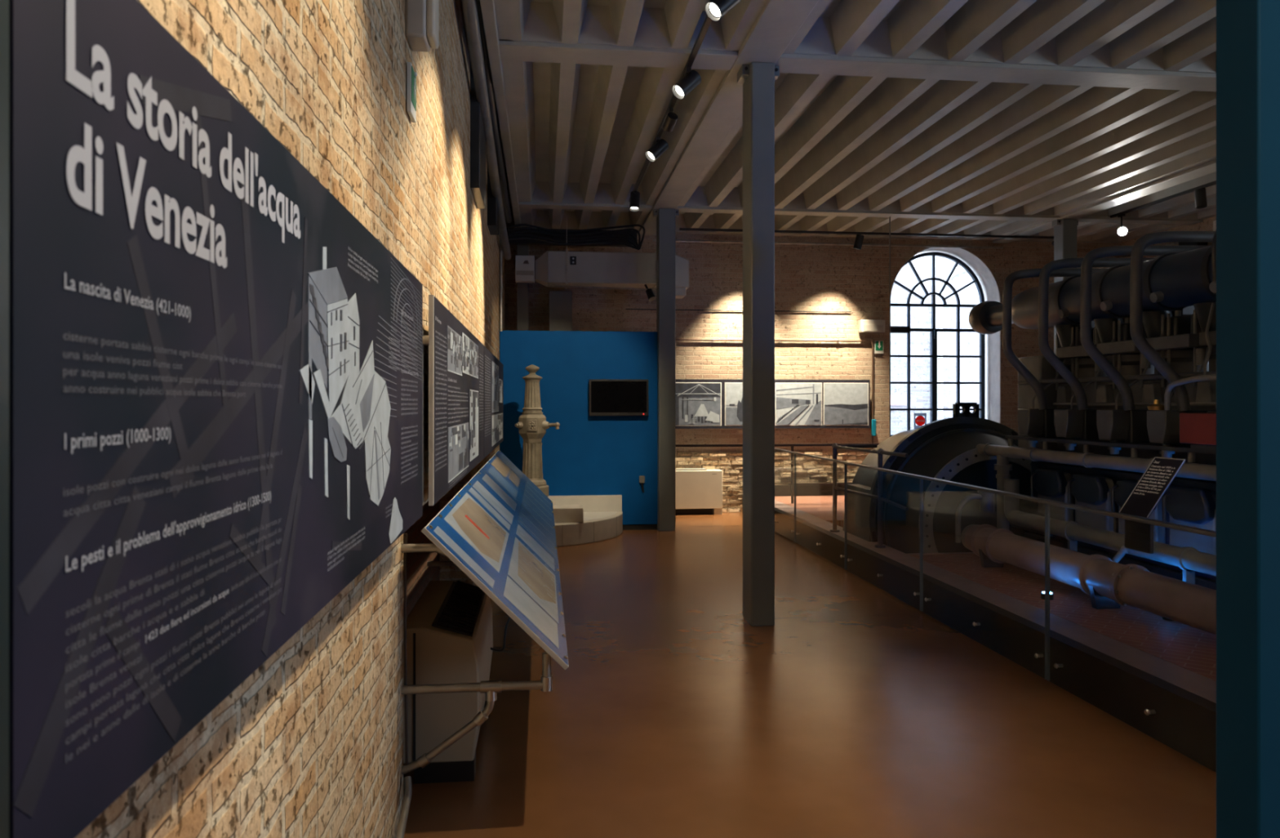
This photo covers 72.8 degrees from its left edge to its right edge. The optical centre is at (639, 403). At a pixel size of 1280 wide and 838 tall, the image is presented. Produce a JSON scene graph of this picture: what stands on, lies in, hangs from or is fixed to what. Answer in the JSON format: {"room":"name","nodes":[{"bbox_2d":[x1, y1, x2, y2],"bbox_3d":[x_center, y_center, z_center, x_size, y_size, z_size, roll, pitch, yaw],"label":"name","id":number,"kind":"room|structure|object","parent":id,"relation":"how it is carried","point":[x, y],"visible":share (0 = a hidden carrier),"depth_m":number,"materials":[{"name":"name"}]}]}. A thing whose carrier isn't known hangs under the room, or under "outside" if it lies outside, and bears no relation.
{"room":"industrial history museum","nodes":[
{"label":"industrial history museum","id":0,"kind":"room"},
{"bbox_2d":[75,0,505,837],"bbox_3d":[-1.310,-0.900,4.331,0.560,5.000,17.500,0,0,-6],"label":"wall","id":1,"kind":"structure","parent":0,"point":[310,744],"depth_m":2.37,"materials":[{"name":"brick"}]},
{"bbox_2d":[0,0,8,837],"bbox_3d":[-0.398,-0.013,-0.505,0.011,0.855,2.484,0,0,-6],"label":"information board","id":2,"kind":"object","parent":1,"relation":"attached to","point":[4,4],"visible":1,"depth_m":0.72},
{"bbox_2d":[8,0,422,837],"bbox_3d":[-0.716,-0.015,1.975,0.097,0.860,2.511,0,0,-6],"label":"information board","id":3,"kind":"object","parent":1,"relation":"attached to","point":[215,366],"visible":1,"depth_m":1.00,"materials":[{"name":"black plastic"}]},
{"bbox_2d":[407,62,417,122],"bbox_3d":[-0.917,-1.258,3.510,0.030,0.195,0.140,0,0,-6],"label":"exit sign","id":4,"kind":"object","parent":1,"relation":"attached to","point":[411,74],"visible":1,"depth_m":3.46,"materials":[{"name":"green plastic"}]},
{"bbox_2d":[405,0,439,51],"bbox_3d":[-0.883,-1.800,3.549,0.115,0.700,0.250,0,0,-6],"label":"lamp","id":5,"kind":"object","parent":1,"relation":"attached to","point":[422,16],"visible":1,"depth_m":3.44,"materials":[{"name":"white plastic"}]},
{"bbox_2d":[426,0,439,48],"bbox_3d":[-0.839,-1.645,3.508,0.035,0.370,0.140,0,0,-6],"label":"diffuser","id":6,"kind":"object","parent":5,"relation":"attached to","point":[432,6],"depth_m":3.45,"materials":[{"name":"white plastic"}]},
{"bbox_2d":[422,294,484,505],"bbox_3d":[-1.061,-0.015,5.058,0.097,0.860,3.090,0,0,-6],"label":"information board","id":7,"kind":"object","parent":1,"relation":"attached to","point":[455,356],"visible":1,"depth_m":4.23,"materials":[{"name":"black plastic"}]},
{"bbox_2d":[447,324,462,375],"bbox_3d":[-0.945,-0.263,4.437,0.003,0.214,0.730,0,0,-6],"label":"photograph","id":8,"kind":"object","parent":7,"relation":"attached to","point":[454,335],"depth_m":4.38},
{"bbox_2d":[448,422,468,482],"bbox_3d":[-0.971,0.242,4.671,0.003,0.264,1.140,0,0,-6],"label":"photograph","id":9,"kind":"object","parent":7,"relation":"attached to","point":[458,432],"depth_m":4.55},
{"bbox_2d":[462,332,469,374],"bbox_3d":[-1.014,-0.288,5.054,0.003,0.224,0.450,0,0,-6],"label":"photograph","id":10,"kind":"object","parent":7,"relation":"attached to","point":[465,335],"depth_m":5.02},
{"bbox_2d":[469,338,478,377],"bbox_3d":[-1.081,-0.288,5.655,0.003,0.224,0.720,0,0,-6],"label":"photograph","id":11,"kind":"object","parent":7,"relation":"attached to","point":[473,344],"depth_m":5.62},
{"bbox_2d":[470,389,478,461],"bbox_3d":[-1.084,0.132,5.680,0.003,0.444,0.710,0,0,-6],"label":"photograph","id":12,"kind":"object","parent":7,"relation":"attached to","point":[473,393],"depth_m":5.63},
{"bbox_2d":[470,61,485,208],"bbox_3d":[-1.276,-2.160,6.851,0.070,1.080,0.700,0,0,-6],"label":"box","id":13,"kind":"object","parent":1,"relation":"attached to","point":[477,140],"visible":0.56,"depth_m":6.50,"materials":[{"name":"grey metal"}]},
{"bbox_2d":[461,0,511,259],"bbox_3d":[-0.956,-2.318,4.421,0.143,0.922,15.000,0,0,-6],"label":"ceiling pipes","id":14,"kind":"object","parent":1,"relation":"attached to","point":[472,11],"visible":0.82,"depth_m":6.73,"materials":[{"name":"grey metal"}]},
{"bbox_2d":[487,167,498,235],"bbox_3d":[-1.478,-2.175,8.740,0.090,0.850,0.500,0,0,-6],"label":"box","id":15,"kind":"object","parent":1,"relation":"attached to","point":[492,205],"visible":0.49,"depth_m":8.49,"materials":[{"name":"black metal"}]},
{"bbox_2d":[484,346,503,457],"bbox_3d":[-1.416,-0.015,8.223,0.097,0.860,3.240,0,0,-6],"label":"information board","id":16,"kind":"object","parent":1,"relation":"attached to","point":[493,367],"visible":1,"depth_m":7.73,"materials":[{"name":"black plastic"}]},
{"bbox_2d":[492,360,498,412],"bbox_3d":[-1.368,-0.153,8.219,0.003,0.454,1.200,0,0,-6],"label":"photograph","id":17,"kind":"object","parent":16,"relation":"on","point":[495,363],"depth_m":8.14},
{"bbox_2d":[492,413,502,445],"bbox_3d":[-1.415,0.237,8.631,0.003,0.274,2.030,0,0,-6],"label":"photograph","id":18,"kind":"object","parent":16,"relation":"attached to","point":[497,418],"depth_m":8.55},
{"bbox_2d":[498,378,502,402],"bbox_3d":[-1.482,-0.138,9.232,0.003,0.244,0.720,0,0,-6],"label":"photograph","id":19,"kind":"object","parent":16,"relation":"attached to","point":[500,380],"depth_m":9.23},
{"bbox_2d":[499,194,502,331],"bbox_3d":[-1.720,-1.800,10.725,0.040,1.800,0.040,0,0,-6],"label":"pipe","id":20,"kind":"object","parent":1,"relation":"attached to","point":[500,244],"visible":0.66,"depth_m":10.71,"materials":[{"name":"black metal"}]},
{"bbox_2d":[403,499,439,622],"bbox_3d":[-1.521,1.030,5.042,0.300,1.140,3.440,0,0,-6],"label":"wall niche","id":21,"kind":"object","parent":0,"point":[419,575],"visible":0.07,"depth_m":5.65,"materials":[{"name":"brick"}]},
{"bbox_2d":[403,511,1216,837],"bbox_3d":[3.629,1.600,4.885,10.500,0.001,17.500,0,0,-6],"label":"floor","id":22,"kind":"structure","parent":0,"point":[858,713],"depth_m":4.28,"materials":[{"name":"concrete"}]},
{"bbox_2d":[403,579,511,783],"bbox_3d":[-0.845,1.266,4.150,0.446,0.668,1.003,0,0,-6],"label":"cabinet","id":23,"kind":"object","parent":22,"relation":"on","point":[450,631],"visible":0.88,"depth_m":3.66,"materials":[{"name":"beige metal"}]},
{"bbox_2d":[431,579,485,636],"bbox_3d":[-0.853,0.964,4.151,0.170,0.064,0.900,0,0,-6],"label":"grille","id":24,"kind":"object","parent":23,"relation":"attached to","point":[460,610],"depth_m":4.04,"materials":[{"name":"black metal"}]},
{"bbox_2d":[395,449,568,837],"bbox_3d":[-0.963,1.024,5.487,0.890,1.120,6.720,0,0,-6],"label":"display stand","id":25,"kind":"object","parent":22,"relation":"on","point":[499,528],"visible":0.94,"depth_m":3.86,"materials":[{"name":"blue plastic"}]},
{"bbox_2d":[490,456,519,487],"bbox_3d":[-1.157,0.589,7.518,0.213,0.213,1.000,0,0,-6],"label":"print","id":26,"kind":"object","parent":25,"relation":"attached to","point":[509,475],"depth_m":7.46},
{"bbox_2d":[499,329,657,529],"bbox_3d":[-0.744,0.340,10.970,2.035,2.520,0.070,0,0,-6],"label":"wall","id":27,"kind":"structure","parent":22,"relation":"on","point":[587,455],"depth_m":10.95,"materials":[{"name":"blue paint"}]},
{"bbox_2d":[588,378,648,415],"bbox_3d":[-0.269,-0.080,10.933,0.750,0.460,0.106,0,0,-6],"label":"television","id":28,"kind":"object","parent":27,"relation":"attached to","point":[606,397],"visible":1,"depth_m":10.88,"materials":[{"name":"black plastic"}]},
{"bbox_2d":[639,475,644,492],"bbox_3d":[0.024,1.011,11.001,0.062,0.207,0.039,0,0,-6],"label":"wall socket","id":29,"kind":"object","parent":27,"relation":"attached to","point":[642,477],"visible":1,"depth_m":10.98,"materials":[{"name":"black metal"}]},
{"bbox_2d":[547,494,622,546],"bbox_3d":[-0.916,1.375,10.278,1.530,0.450,1.257,0,0,-6],"label":"basin","id":30,"kind":"object","parent":22,"relation":"on","point":[602,513],"visible":0.56,"depth_m":10.36,"materials":[{"name":"white stone"}]},
{"bbox_2d":[515,364,559,496],"bbox_3d":[-1.197,0.443,10.128,0.519,1.806,0.392,0,0,-6],"label":"fountain","id":31,"kind":"object","parent":30,"relation":"on","point":[532,425],"visible":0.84,"depth_m":10.03,"materials":[{"name":"stone"}]},
{"bbox_2d":[552,504,583,522],"bbox_3d":[-0.840,1.263,10.009,0.360,0.166,0.320,0,0,-6],"label":"stone block","id":32,"kind":"object","parent":30,"relation":"on","point":[562,513],"visible":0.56,"depth_m":9.86,"materials":[{"name":"beige stone"}]},
{"bbox_2d":[554,511,617,523],"bbox_3d":[-0.954,1.348,10.308,1.460,0.002,1.180,0,0,-6],"label":"basin","id":33,"kind":"object","parent":30,"relation":"in","point":[589,517],"depth_m":10.36,"materials":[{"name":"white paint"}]},
{"bbox_2d":[653,208,679,530],"bbox_3d":[0.331,-0.432,11.036,0.315,4.065,0.220,0,0,-6],"label":"steel column","id":34,"kind":"structure","parent":22,"relation":"on","point":[665,217],"depth_m":10.93,"materials":[{"name":"metal"}]},
{"bbox_2d":[675,467,722,514],"bbox_3d":[0.744,1.269,12.601,0.885,0.662,0.221,0,0,-6],"label":"cabinet","id":35,"kind":"object","parent":22,"relation":"on","point":[698,491],"visible":0.84,"depth_m":12.51,"materials":[{"name":"beige metal"}]},
{"bbox_2d":[675,467,706,470],"bbox_3d":[0.639,0.949,12.569,0.630,0.021,0.160,0,0,-6],"label":"grille","id":36,"kind":"object","parent":35,"relation":"attached to","point":[681,468],"depth_m":12.51,"materials":[{"name":"white metal"}]},
{"bbox_2d":[737,62,779,626],"bbox_3d":[0.872,-0.432,6.387,0.275,4.065,0.280,0,0,-6],"label":"steel column","id":37,"kind":"structure","parent":22,"relation":"on","point":[758,79],"depth_m":6.25,"materials":[{"name":"metal"}]},
{"bbox_2d":[675,443,879,502],"bbox_3d":[2.167,1.070,11.729,3.480,1.060,0.030,0,0,-6],"label":"railing","id":38,"kind":"object","parent":22,"relation":"on","point":[792,484],"visible":0.37,"depth_m":11.70,"materials":[{"name":"brown metal"}]},
{"bbox_2d":[774,484,1216,772],"bbox_3d":[4.638,1.390,5.777,4.695,0.420,14.450,0,0,-6],"label":"platform","id":39,"kind":"object","parent":22,"relation":"on","point":[1124,662],"visible":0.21,"depth_m":5.34,"materials":[{"name":"stone"}]},
{"bbox_2d":[830,443,908,547],"bbox_3d":[2.343,0.875,8.520,0.554,0.930,1.522,0,0,-6],"label":"railing","id":40,"kind":"object","parent":39,"relation":"on","point":[880,451],"visible":1,"depth_m":8.22,"materials":[{"name":"metal"}]},
{"bbox_2d":[842,402,1053,553],"bbox_3d":[3.215,1.040,8.486,2.040,2.110,2.150,0,0,-6],"label":"generator","id":41,"kind":"object","parent":39,"relation":"on","point":[945,449],"visible":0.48,"depth_m":8.19,"materials":[{"name":"black metal"}]},
{"bbox_2d":[774,447,1216,715],"bbox_3d":[3.129,1.065,6.882,2.048,1.030,9.742,0,0,-6],"label":"railing","id":42,"kind":"object","parent":39,"relation":"on","point":[1047,502],"visible":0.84,"depth_m":4.98,"materials":[{"name":"clear"}]},
{"bbox_2d":[1119,456,1185,553],"bbox_3d":[2.492,0.489,4.224,0.178,0.453,0.236,0,0,-6],"label":"plaque","id":43,"kind":"object","parent":42,"relation":"attached to","point":[1161,472],"visible":1,"depth_m":4.22,"materials":[{"name":"plastic"}]},
{"bbox_2d":[1040,591,1053,599],"bbox_3d":[2.803,1.318,5.969,0.080,0.044,0.080,0,0,-6],"label":"led","id":44,"kind":"object","parent":39,"relation":"on","point":[1042,593],"visible":0.7,"depth_m":5.95,"materials":[{"name":"black metal"}]},
{"bbox_2d":[1052,218,1078,353],"bbox_3d":[5.709,-0.432,11.638,0.300,4.065,0.220,0,0,-6],"label":"steel column","id":45,"kind":"structure","parent":39,"relation":"on","point":[1064,229],"depth_m":11.54,"materials":[{"name":"metal"}]},
{"bbox_2d":[955,230,1216,634],"bbox_3d":[3.809,0.070,5.961,1.902,2.540,5.600,0,0,-6],"label":"engine","id":46,"kind":"object","parent":39,"relation":"on","point":[1129,380],"visible":0.78,"depth_m":6.23,"materials":[{"name":"black metal"}]},
{"bbox_2d":[977,489,994,511],"bbox_3d":[2.971,0.830,7.427,0.150,0.180,0.150,0,0,-6],"label":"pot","id":47,"kind":"object","parent":46,"relation":"on","point":[986,499],"depth_m":7.38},
{"bbox_2d":[1004,435,1216,453],"bbox_3d":[3.596,0.287,5.359,0.340,0.025,4.450,0,0,-6],"label":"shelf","id":48,"kind":"object","parent":46,"relation":"attached to","point":[1166,447],"depth_m":6.22,"materials":[{"name":"grey metal"}]},
{"bbox_2d":[1146,399,1164,409],"bbox_3d":[3.430,0.005,5.758,0.110,0.070,0.110,0,0,-6],"label":"cup","id":49,"kind":"object","parent":46,"relation":"on","point":[1156,406],"depth_m":5.73,"materials":[{"name":"gold metal"}]},
{"bbox_2d":[1216,0,1279,837],"bbox_3d":[1.754,0.225,1.656,1.344,2.750,0.100,0,0,-6],"label":"wall","id":50,"kind":"structure","parent":22,"relation":"on","point":[1248,31],"depth_m":1.56,"materials":[{"name":"paint"}]},
{"bbox_2d":[505,170,1117,511],"bbox_3d":[2.971,-0.900,13.263,9.940,5.000,0.500,0,0,-6],"label":"wall","id":51,"kind":"structure","parent":0,"point":[808,277],"depth_m":12.94,"materials":[{"name":"brick"}]},
{"bbox_2d":[516,244,528,330],"bbox_3d":[-1.657,-0.425,12.267,0.160,4.050,0.250,0,0,-6],"label":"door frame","id":52,"kind":"structure","parent":51,"relation":"attached to","point":[522,288],"depth_m":12.14,"materials":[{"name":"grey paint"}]},
{"bbox_2d":[515,255,534,282],"bbox_3d":[-1.528,-1.790,11.524,0.250,0.340,0.155,0,0,-6],"label":"electrical box","id":53,"kind":"object","parent":51,"relation":"attached to","point":[524,264],"visible":1,"depth_m":11.45,"materials":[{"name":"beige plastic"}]},
{"bbox_2d":[549,290,572,330],"bbox_3d":[-1.130,0.005,12.326,0.320,3.190,0.250,0,0,-6],"label":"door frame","id":54,"kind":"structure","parent":51,"relation":"attached to","point":[560,301],"depth_m":12.20,"materials":[{"name":"grey paint"}]},
{"bbox_2d":[625,308,851,312],"bbox_3d":[1.481,-1.380,12.825,3.400,0.016,0.016,0,0,-6],"label":"cable","id":55,"kind":"object","parent":51,"relation":"attached to","point":[625,308],"visible":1,"depth_m":12.80,"materials":[{"name":"black metal"}]},
{"bbox_2d":[675,450,869,511],"bbox_3d":[1.818,1.153,12.872,4.232,0.892,0.061,0,0,-6],"label":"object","id":56,"kind":"structure","parent":51,"relation":"attached to","point":[815,474],"depth_m":12.89,"materials":[{"name":"stone"}]},
{"bbox_2d":[675,378,870,428],"bbox_3d":[1.663,-0.001,12.811,3.560,0.722,0.107,0,0,-6],"label":"photo board","id":57,"kind":"object","parent":51,"relation":"attached to","point":[700,403],"visible":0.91,"depth_m":12.82,"materials":[{"name":"grey paper"}]},
{"bbox_2d":[675,382,720,425],"bbox_3d":[0.849,0.003,12.668,0.670,0.615,0.002,0,0,-6],"label":"photograph","id":58,"kind":"object","parent":57,"relation":"attached to","point":[695,403],"depth_m":12.67},
{"bbox_2d":[725,382,742,425],"bbox_3d":[1.590,0.003,12.753,0.670,0.615,0.004,0,0,-6],"label":"photograph","id":59,"kind":"object","parent":57,"relation":"attached to","point":[734,391],"depth_m":12.73},
{"bbox_2d":[775,382,821,425],"bbox_3d":[2.348,0.006,12.837,0.695,0.622,0.005,0,0,-6],"label":"photograph","id":60,"kind":"object","parent":57,"relation":"attached to","point":[796,403],"depth_m":12.84},
{"bbox_2d":[824,383,867,424],"bbox_3d":[3.070,0.003,12.918,0.670,0.615,0.004,0,0,-6],"label":"photograph","id":61,"kind":"object","parent":57,"relation":"attached to","point":[844,403],"depth_m":12.92},
{"bbox_2d":[675,337,873,448],"bbox_3d":[1.552,0.265,12.831,3.943,2.470,0.043,0,0,-6],"label":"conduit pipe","id":62,"kind":"object","parent":51,"relation":"attached to","point":[837,340],"visible":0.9,"depth_m":12.96,"materials":[{"name":"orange metal"}]},
{"bbox_2d":[871,418,875,435],"bbox_3d":[3.506,0.355,13.008,0.065,0.250,0.040,0,0,-6],"label":"tag","id":63,"kind":"object","parent":62,"relation":"hanging from","point":[873,420],"visible":1,"depth_m":12.99,"materials":[{"name":"teal plastic"}]},
{"bbox_2d":[653,239,1003,248],"bbox_3d":[2.872,-2.390,12.983,5.400,0.036,0.036,0,0,-6],"label":"conduit pipe","id":64,"kind":"object","parent":51,"relation":"attached to","point":[654,240],"visible":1,"depth_m":12.99,"materials":[{"name":"grey metal"}]},
{"bbox_2d":[858,319,884,333],"bbox_3d":[3.482,-1.165,13.016,0.380,0.190,0.106,0,0,-6],"label":"lamp","id":65,"kind":"object","parent":51,"relation":"attached to","point":[865,326],"visible":1,"depth_m":12.97,"materials":[{"name":"white metal"}]},
{"bbox_2d":[863,324,883,331],"bbox_3d":[3.488,-1.135,12.966,0.300,0.090,0.006,0,0,-6],"label":"diffuser","id":66,"kind":"object","parent":65,"relation":"attached to","point":[866,327],"depth_m":12.96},
{"bbox_2d":[874,340,883,353],"bbox_3d":[3.601,-0.858,13.052,0.135,0.195,0.030,0,0,-6],"label":"exit sign","id":67,"kind":"object","parent":51,"relation":"attached to","point":[878,344],"visible":1,"depth_m":13.05,"materials":[{"name":"green plastic"}]},
{"bbox_2d":[890,244,1000,423],"bbox_3d":[4.622,-0.408,13.443,1.774,4.017,0.510,0,0,-6],"label":"window surround","id":68,"kind":"object","parent":51,"relation":"attached to","point":[988,283],"visible":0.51,"depth_m":13.47,"materials":[{"name":"paint"}]},
{"bbox_2d":[890,252,985,435],"bbox_3d":[4.593,-0.385,13.521,1.660,3.970,0.130,0,0,-6],"label":"window","id":69,"kind":"structure","parent":68,"relation":"attached to","point":[894,329],"depth_m":13.54,"materials":[{"name":"black metal"}]},
{"bbox_2d":[914,413,926,429],"bbox_3d":[4.360,0.290,13.491,0.200,0.300,0.013,0,0,-6],"label":"no entry sign","id":70,"kind":"object","parent":69,"relation":"attached to","point":[920,420],"visible":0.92,"depth_m":13.49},
{"bbox_2d":[492,0,1216,243],"bbox_3d":[3.645,-3.000,4.735,10.500,1.000,17.800,0,0,-6],"label":"ceiling","id":71,"kind":"structure","parent":0,"point":[580,133],"depth_m":7.81,"materials":[{"name":"paint"}]},
{"bbox_2d":[629,14,711,201],"bbox_3d":[0.659,-2.450,3.546,0.035,0.030,13.900,0,0,-6],"label":"track","id":72,"kind":"object","parent":71,"relation":"attached to","point":[707,22],"visible":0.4,"depth_m":6.32,"materials":[{"name":"black metal"}]},
{"bbox_2d":[629,190,639,211],"bbox_3d":[-0.060,-2.326,9.953,0.112,0.222,0.160,0,0,10],"label":"track spotlight","id":73,"kind":"object","parent":72,"relation":"attached to","point":[634,195],"visible":1,"depth_m":9.91,"materials":[{"name":"black metal"}]},
{"bbox_2d":[645,137,668,161],"bbox_3d":[0.157,-2.328,7.965,0.223,0.218,0.112,0,0,-27],"label":"track spotlight","id":74,"kind":"object","parent":72,"relation":"attached to","point":[660,146],"visible":1,"depth_m":7.93,"materials":[{"name":"black metal"}]},
{"bbox_2d":[662,106,678,132],"bbox_3d":[0.251,-2.347,7.178,0.090,0.176,0.158,0,0,-20],"label":"track spotlight","id":75,"kind":"object","parent":72,"relation":"attached to","point":[671,119],"visible":1,"depth_m":7.14,"materials":[{"name":"black metal"}]},
{"bbox_2d":[671,67,701,98],"bbox_3d":[0.341,-2.328,6.325,0.223,0.218,0.112,0,0,-27],"label":"track spotlight","id":76,"kind":"object","parent":72,"relation":"attached to","point":[691,79],"visible":1,"depth_m":6.29,"materials":[{"name":"black metal"}]},
{"bbox_2d":[705,0,741,21],"bbox_3d":[0.486,-2.328,5.033,0.223,0.218,0.112,0,0,-27],"label":"track spotlight","id":77,"kind":"object","parent":72,"relation":"attached to","point":[715,10],"visible":1,"depth_m":5.01,"materials":[{"name":"black metal"}]},
{"bbox_2d":[480,0,1216,243],"bbox_3d":[3.771,-2.570,4.599,9.280,0.260,16.900,0,0,-6],"label":"ceiling beams","id":78,"kind":"structure","parent":71,"relation":"attached to","point":[778,21],"depth_m":6.53,"materials":[{"name":"paint"}]},
{"bbox_2d":[506,227,637,246],"bbox_3d":[-0.942,-2.300,11.995,1.800,0.200,0.150,0,0,-6],"label":"cable tray","id":79,"kind":"object","parent":78,"relation":"hanging from","point":[517,242],"visible":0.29,"depth_m":11.94,"materials":[{"name":"black metal"}]},
{"bbox_2d":[507,223,644,249],"bbox_3d":[-0.836,-2.258,11.588,1.832,0.349,0.444,0,0,-6],"label":"cable bundle","id":80,"kind":"object","parent":78,"relation":"hanging from","point":[637,246],"visible":0.98,"depth_m":11.63,"materials":[{"name":"black rubber"}]},
{"bbox_2d":[535,217,688,298],"bbox_3d":[-0.374,-1.965,11.736,2.070,1.010,0.510,0,0,-6],"label":"air duct","id":81,"kind":"object","parent":78,"relation":"hanging from","point":[553,268],"visible":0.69,"depth_m":11.53,"materials":[{"name":"grey metal"}]},
{"bbox_2d":[644,284,655,301],"bbox_3d":[0.133,-1.481,11.528,0.100,0.234,0.182,0,0,-36],"label":"camera","id":82,"kind":"object","parent":81,"relation":"attached to","point":[651,296],"visible":1,"depth_m":11.49,"materials":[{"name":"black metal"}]},
{"bbox_2d":[675,287,685,298],"bbox_3d":[0.493,-1.514,11.854,0.220,0.109,0.350,0,0,-6],"label":"outlet","id":83,"kind":"object","parent":81,"relation":"attached to","point":[680,292],"depth_m":11.69,"materials":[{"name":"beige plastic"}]},
{"bbox_2d":[679,227,1053,239],"bbox_3d":[3.483,-2.445,12.466,5.900,0.030,0.035,0,0,-6],"label":"track","id":84,"kind":"object","parent":78,"relation":"attached to","point":[680,228],"visible":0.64,"depth_m":12.45,"materials":[{"name":"black metal"}]},
{"bbox_2d":[853,233,864,249],"bbox_3d":[3.134,-2.321,12.428,0.158,0.222,0.112,0,0,34],"label":"track spotlight","id":85,"kind":"object","parent":84,"relation":"attached to","point":[859,238],"visible":1,"depth_m":12.38,"materials":[{"name":"black metal"}]},
{"bbox_2d":[1110,180,1216,217],"bbox_3d":[6.875,-2.450,5.097,0.035,0.030,12.600,0,0,-6],"label":"track","id":86,"kind":"object","parent":78,"relation":"attached to","point":[1212,183],"visible":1,"depth_m":10.35,"materials":[{"name":"black metal"}]},
{"bbox_2d":[1115,213,1127,236],"bbox_3d":[6.192,-2.290,11.151,0.112,0.291,0.215,0,0,23],"label":"track spotlight","id":87,"kind":"object","parent":86,"relation":"attached to","point":[1122,231],"visible":1,"depth_m":11.10,"materials":[{"name":"black metal"}]},
{"bbox_2d":[1194,187,1207,208],"bbox_3d":[6.346,-2.327,9.817,0.112,0.215,0.133,0,0,-6],"label":"track spotlight","id":88,"kind":"object","parent":86,"relation":"attached to","point":[1200,194],"visible":1,"depth_m":9.78,"materials":[{"name":"black metal"}]},
{"bbox_2d":[888,216,890,436],"bbox_3d":[3.297,-1.000,11.438,0.016,3.000,0.016,0,0,-6],"label":"hanging cable","id":89,"kind":"object","parent":71,"relation":"hanging from","point":[889,216],"visible":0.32,"depth_m":11.43,"materials":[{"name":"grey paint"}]},
{"bbox_2d":[1117,216,1216,257],"bbox_3d":[8.603,-0.900,5.392,0.500,5.000,17.400,0,0,-6],"label":"wall","id":90,"kind":"structure","parent":0,"point":[1206,224],"depth_m":12.09,"materials":[{"name":"brick"}]},
{"bbox_2d":[1118,241,1178,257],"bbox_3d":[7.653,-2.260,11.172,0.024,0.024,4.500,0,0,-6],"label":"conduit pipe","id":91,"kind":"object","parent":90,"relation":"attached to","point":[1177,242],"visible":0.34,"depth_m":12.34,"materials":[{"name":"black metal"}]},
{"bbox_2d":[1213,220,1216,231],"bbox_3d":[7.632,-2.340,11.361,0.100,0.160,0.220,0,0,-6],"label":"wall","id":92,"kind":"structure","parent":90,"relation":"attached to","point":[1214,221],"depth_m":11.43,"materials":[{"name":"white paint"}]},
{"label":"outside","id":93,"kind":"structure","parent":0,"visible":0},
{"bbox_2d":[890,251,979,434],"bbox_3d":[5.085,-2.150,17.475,18.000,7.500,0.400,0,0,-6],"label":"sky","id":94,"kind":"structure","parent":93,"point":[920,317],"depth_m":17.35,"materials":[{"name":"white"}]},
{"bbox_2d":[935,265,965,419],"bbox_3d":[6.601,-0.708,17.343,1.454,4.616,0.170,0,0,-6],"label":"downpipe","id":95,"kind":"object","parent":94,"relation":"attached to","point":[939,310],"visible":0.44,"depth_m":17.22,"materials":[{"name":"white metal"}]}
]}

